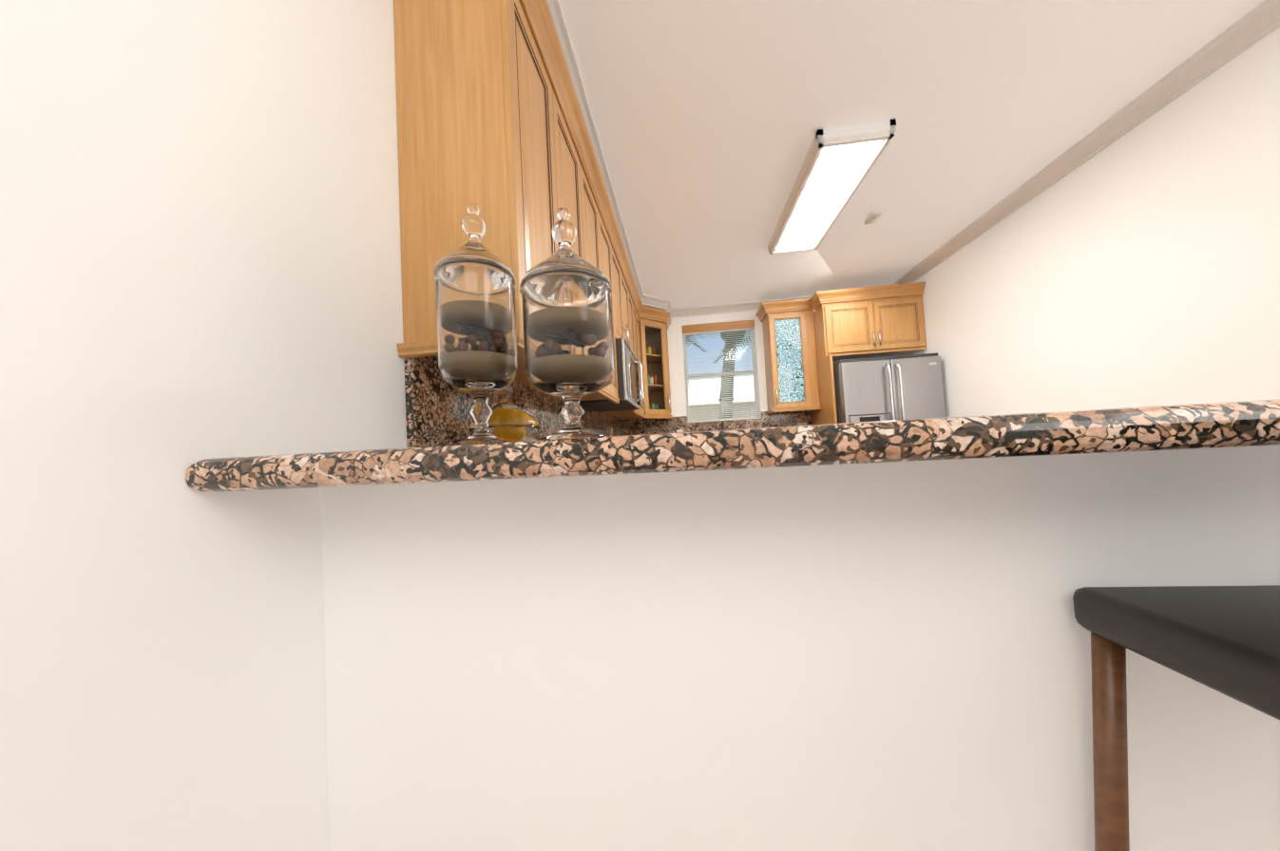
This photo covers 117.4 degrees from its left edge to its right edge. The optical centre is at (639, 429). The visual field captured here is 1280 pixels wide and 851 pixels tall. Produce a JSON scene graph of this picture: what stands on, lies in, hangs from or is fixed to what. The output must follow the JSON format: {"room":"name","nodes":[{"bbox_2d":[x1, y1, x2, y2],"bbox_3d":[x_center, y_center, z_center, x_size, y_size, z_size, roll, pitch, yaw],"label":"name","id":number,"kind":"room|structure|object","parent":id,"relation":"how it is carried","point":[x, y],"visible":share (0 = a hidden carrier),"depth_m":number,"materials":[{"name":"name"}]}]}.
{"room":"kitchen","nodes":[
{"label":"kitchen","id":0,"kind":"room"},
{"bbox_2d":[0,0,406,850],"bbox_3d":[-0.728,-0.212,1.285,0.150,2.720,7.720,-3,-2,7],"label":"wall","id":1,"kind":"structure","parent":0,"point":[200,236],"depth_m":0.61,"materials":[{"name":"white paint"}]},
{"bbox_2d":[393,0,587,387],"bbox_3d":[-0.488,-0.863,1.503,0.348,1.257,0.788,-3,-2,7],"label":"upper cabinet","id":2,"kind":"object","parent":1,"relation":"attached to","point":[491,124],"depth_m":1.12,"materials":[{"name":"brown wood"}]},
{"bbox_2d":[404,356,625,447],"bbox_3d":[-0.422,0.051,3.018,0.029,0.458,3.867,-3,-2,7],"label":"backsplash","id":3,"kind":"structure","parent":1,"relation":"attached to","point":[438,409],"depth_m":1.26,"materials":[{"name":"brown stone"}]},
{"bbox_2d":[533,133,619,402],"bbox_3d":[-0.396,-0.838,2.285,0.348,1.257,0.788,-3,-2,7],"label":"upper cabinet","id":4,"kind":"object","parent":1,"relation":"attached to","point":[600,226],"depth_m":2.30,"materials":[{"name":"brown wood"}]},
{"bbox_2d":[601,216,636,412],"bbox_3d":[-0.305,-0.814,3.071,0.348,1.257,0.794,-3,-2,7],"label":"upper cabinet","id":5,"kind":"object","parent":1,"relation":"attached to","point":[620,267],"depth_m":3.05,"materials":[{"name":"brown wood"}]},
{"bbox_2d":[578,338,644,412],"bbox_3d":[-0.209,-0.391,3.047,0.431,0.428,0.754,-3,-2,7],"label":"over-the-range microwave","id":6,"kind":"object","parent":5,"relation":"attached to","point":[627,373],"visible":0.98,"depth_m":2.82,"materials":[{"name":"grey metal"}]},
{"bbox_2d":[602,273,644,418],"bbox_3d":[-0.224,-0.793,3.759,0.348,1.257,0.593,-3,-2,7],"label":"upper cabinet","id":7,"kind":"object","parent":1,"relation":"attached to","point":[632,288],"depth_m":3.83,"materials":[{"name":"brown wood"}]},
{"bbox_2d":[621,296,648,418],"bbox_3d":[-0.168,-0.779,4.220,0.353,1.257,0.336,-3,-2,7],"label":"upper cabinet","id":8,"kind":"object","parent":1,"relation":"attached to","point":[638,297],"depth_m":4.28,"materials":[{"name":"brown wood"}]},
{"bbox_2d":[640,315,670,418],"bbox_3d":[0.156,-0.709,4.465,0.303,1.093,0.303,-3,-2,7],"label":"upper cabinet","id":9,"kind":"object","parent":1,"relation":"attached to","point":[654,329],"depth_m":4.55,"materials":[{"name":"brown wood"}]},
{"bbox_2d":[647,345,655,354],"bbox_3d":[0.057,-0.922,4.574,0.288,0.124,0.081,-2,-3,-35],"label":"jar","id":10,"kind":"object","parent":9,"relation":"in","point":[648,347],"depth_m":4.59,"materials":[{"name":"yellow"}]},
{"bbox_2d":[647,374,657,384],"bbox_3d":[0.091,-0.577,4.543,0.285,0.130,0.054,-1,-3,-38],"label":"jar","id":11,"kind":"object","parent":9,"relation":"in","point":[654,382],"depth_m":4.57,"materials":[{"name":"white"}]},
{"bbox_2d":[649,403,658,409],"bbox_3d":[0.105,-0.238,4.539,0.282,0.136,0.067,-1,-3,-38],"label":"jar","id":12,"kind":"object","parent":9,"relation":"in","point":[656,407],"depth_m":4.56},
{"bbox_2d":[667,309,816,429],"bbox_3d":[1.415,-0.194,4.842,3.290,2.720,0.160,-3,-2,7],"label":"wall","id":13,"kind":"structure","parent":0,"point":[677,370],"depth_m":4.87,"materials":[{"name":"white paint"}]},
{"bbox_2d":[547,0,672,318],"bbox_3d":[-0.017,-1.506,2.936,0.376,0.092,3.862,-3,-2,7],"label":"crown molding","id":14,"kind":"structure","parent":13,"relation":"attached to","point":[555,8],"depth_m":2.04,"materials":[{"name":"white wood"}]},
{"bbox_2d":[640,300,667,319],"bbox_3d":[-0.015,-1.320,4.656,0.618,0.160,0.606,-3,-2,7],"label":"crown molding","id":15,"kind":"structure","parent":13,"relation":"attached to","point":[645,311],"depth_m":4.41,"materials":[{"name":"brown wood"}]},
{"bbox_2d":[681,319,754,333],"bbox_3d":[0.972,-1.284,4.862,0.893,0.093,0.022,-3,-2,7],"label":"window valance","id":16,"kind":"object","parent":13,"relation":"attached to","point":[721,326],"visible":1,"depth_m":4.85,"materials":[{"name":"brown wood"}]},
{"bbox_2d":[625,410,812,435],"bbox_3d":[0.939,0.045,4.794,2.266,0.458,0.028,-3,-2,7],"label":"backsplash","id":17,"kind":"structure","parent":13,"relation":"attached to","point":[635,427],"depth_m":4.79,"materials":[{"name":"brown stone"}]},
{"bbox_2d":[797,422,807,425],"bbox_3d":[1.943,-0.023,4.659,0.115,0.115,0.008,-3,-2,7],"label":"light switch","id":18,"kind":"object","parent":17,"relation":"attached to","point":[801,424],"visible":0.4,"depth_m":4.66,"materials":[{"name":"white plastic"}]},
{"bbox_2d":[681,327,759,422],"bbox_3d":[1.013,-0.714,4.936,0.893,1.228,0.050,-3,-2,7],"label":"window unit","id":19,"kind":"structure","parent":13,"relation":"in","point":[686,376],"depth_m":4.93,"materials":[{"name":"white"}]},
{"bbox_2d":[682,327,759,422],"bbox_3d":[1.006,-0.679,4.863,0.881,1.146,0.059,-3,-2,7],"label":"window blinds","id":20,"kind":"object","parent":19,"relation":"attached to","point":[719,364],"visible":0.94,"depth_m":4.87,"materials":[{"name":"white plastic"}]},
{"bbox_2d":[687,419,761,425],"bbox_3d":[1.036,-0.089,4.826,0.893,0.029,0.137,-3,-2,7],"label":"window sill","id":21,"kind":"structure","parent":13,"relation":"attached to","point":[725,422],"depth_m":4.76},
{"bbox_2d":[672,295,812,318],"bbox_3d":[1.587,-1.523,4.739,2.560,0.092,0.082,-3,-2,7],"label":"crown molding","id":22,"kind":"structure","parent":13,"relation":"attached to","point":[746,306],"depth_m":4.80,"materials":[{"name":"white wood"}]},
{"bbox_2d":[755,298,821,414],"bbox_3d":[1.716,-0.824,4.543,0.567,1.246,0.400,-3,-2,7],"label":"upper cabinet","id":23,"kind":"object","parent":13,"relation":"attached to","point":[790,357],"visible":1,"depth_m":4.40,"materials":[{"name":"brown wood"}]},
{"bbox_2d":[558,0,1263,308],"bbox_3d":[0.895,-1.719,1.067,3.590,0.100,7.870,-3,-2,7],"label":"ceiling","id":24,"kind":"structure","parent":0,"point":[711,118],"depth_m":1.98,"materials":[{"name":"white paint"}]},
{"bbox_2d":[767,118,896,254],"bbox_3d":[1.239,-1.582,2.725,0.400,0.083,1.270,-3,-2,7],"label":"ceiling light fixture","id":25,"kind":"object","parent":24,"relation":"attached to","point":[838,163],"visible":1,"depth_m":2.43,"materials":[{"name":"white plastic"}]},
{"bbox_2d":[864,210,882,225],"bbox_3d":[1.791,-1.627,2.989,0.070,0.034,0.150,-3,-2,7],"label":"ceiling vent","id":26,"kind":"object","parent":24,"relation":"attached to","point":[873,217],"visible":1,"depth_m":2.97,"materials":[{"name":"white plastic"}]},
{"bbox_2d":[914,26,1279,418],"bbox_3d":[2.684,-0.407,0.893,0.150,2.720,7.720,-3,-2,7],"label":"wall","id":27,"kind":"structure","parent":0,"point":[1138,265],"depth_m":2.11,"materials":[{"name":"white paint"}]},
{"bbox_2d":[891,0,1279,285],"bbox_3d":[2.488,-1.714,0.876,0.082,0.092,7.556,-3,-2,7],"label":"crown molding","id":28,"kind":"structure","parent":27,"relation":"attached to","point":[1251,28],"depth_m":2.08,"materials":[{"name":"white wood"}]},
{"bbox_3d":[1.043,1.095,0.963,3.590,0.100,7.870,-3,-2,7],"label":"floor","id":29,"kind":"structure","parent":0,"visible":0},
{"bbox_2d":[586,428,606,435],"bbox_3d":[-0.017,0.577,2.995,0.713,1.195,0.758,-3,-2,7],"label":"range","id":30,"kind":"object","parent":29,"relation":"on","point":[602,432],"depth_m":3.10,"materials":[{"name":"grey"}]},
{"bbox_2d":[321,445,1279,850],"bbox_3d":[0.362,0.563,0.770,2.038,1.019,0.140,-3,-2,7],"label":"wall","id":31,"kind":"structure","parent":29,"relation":"on","point":[888,657],"depth_m":0.71,"materials":[{"name":"white paint"}]},
{"bbox_2d":[185,399,1279,492],"bbox_3d":[0.363,0.022,0.720,2.113,0.055,0.465,-3,-2,7],"label":"bar","id":32,"kind":"object","parent":31,"relation":"on","point":[1239,424],"visible":1,"depth_m":0.51,"materials":[{"name":"stone"}]},
{"bbox_2d":[433,203,517,445],"bbox_3d":[-0.376,-0.246,0.903,0.177,0.569,0.177,-3,-2,7],"label":"apothecary jar","id":33,"kind":"object","parent":32,"relation":"on","point":[474,281],"visible":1,"depth_m":0.84,"materials":[{"name":"clear glass"}]},
{"bbox_2d":[519,208,613,440],"bbox_3d":[-0.152,-0.225,0.826,0.191,0.499,0.191,-3,-2,7],"label":"apothecary jar","id":34,"kind":"object","parent":32,"relation":"on","point":[565,292],"visible":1,"depth_m":0.75,"materials":[{"name":"clear glass"}]},
{"bbox_2d":[808,281,926,424],"bbox_3d":[2.474,-0.187,4.274,1.058,2.552,0.718,-3,-2,7],"label":"tall cabinet","id":35,"kind":"object","parent":29,"relation":"on","point":[872,321],"visible":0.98,"depth_m":4.05,"materials":[{"name":"brown wood"}]},
{"bbox_2d":[833,352,945,423],"bbox_3d":[2.506,0.190,4.114,0.904,1.785,0.931,-3,-2,7],"label":"refrigerator","id":36,"kind":"object","parent":29,"relation":"on","point":[910,387],"visible":0.29,"depth_m":3.75,"materials":[{"name":"grey metal"}]},
{"bbox_2d":[1072,585,1279,850],"bbox_3d":[0.900,0.472,0.424,0.425,1.121,0.428,-3,-2,7],"label":"bar stool","id":37,"kind":"object","parent":29,"relation":"on","point":[1225,640],"visible":0.98,"depth_m":0.56,"materials":[{"name":"black leather"}]},
{"bbox_3d":[0.068,0.782,4.126,0.666,0.862,1.510,-3,-2,7],"label":"base cabinet","id":38,"kind":"object","parent":29,"relation":"on","visible":0},
{"bbox_3d":[0.710,0.240,2.835,2.296,0.050,3.958,-3,-2,7],"label":"countertop","id":39,"kind":"structure","parent":38,"relation":"on","visible":0},
{"bbox_2d":[468,384,540,441],"bbox_3d":[-0.432,0.016,1.254,0.218,0.399,0.218,-3,-2,7],"label":"jar","id":40,"kind":"object","parent":39,"relation":"on","point":[508,421],"visible":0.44,"depth_m":1.19,"materials":[{"name":"clear glass"}]},
{"bbox_2d":[606,427,612,436],"bbox_3d":[-0.265,0.135,3.483,0.090,0.309,0.142,-3,-2,7],"label":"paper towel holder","id":41,"kind":"object","parent":39,"relation":"on","point":[611,432],"visible":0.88,"depth_m":3.50,"materials":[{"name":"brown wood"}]},
{"bbox_2d":[721,420,725,430],"bbox_3d":[1.009,0.081,4.633,0.091,0.366,0.217,-3,-2,7],"label":"pull-down faucet","id":42,"kind":"object","parent":39,"relation":"on","point":[722,426],"visible":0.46,"depth_m":4.57,"materials":[{"name":"grey metal"}]},
{"label":"outside","id":43,"kind":"structure","parent":0,"visible":0},
{"bbox_3d":[3.624,2.158,19.792,20.000,0.100,29.500,-3,-2,7],"label":"ground","id":44,"kind":"structure","parent":43,"visible":0},
{"bbox_2d":[681,329,750,419],"bbox_3d":[2.126,-0.921,9.220,8.511,5.525,7.122,-3,-2,7],"label":"palm trees","id":45,"kind":"object","parent":44,"relation":"on","point":[731,348],"depth_m":7.67,"materials":[{"name":"teal plant"}]},
{"bbox_2d":[685,376,755,420],"bbox_3d":[3.017,-0.045,15.600,16.000,4.150,6.900,-3,-2,7],"label":"neighbouring house","id":46,"kind":"structure","parent":44,"relation":"on","point":[738,379],"depth_m":13.81,"materials":[{"name":"white"}]}
]}

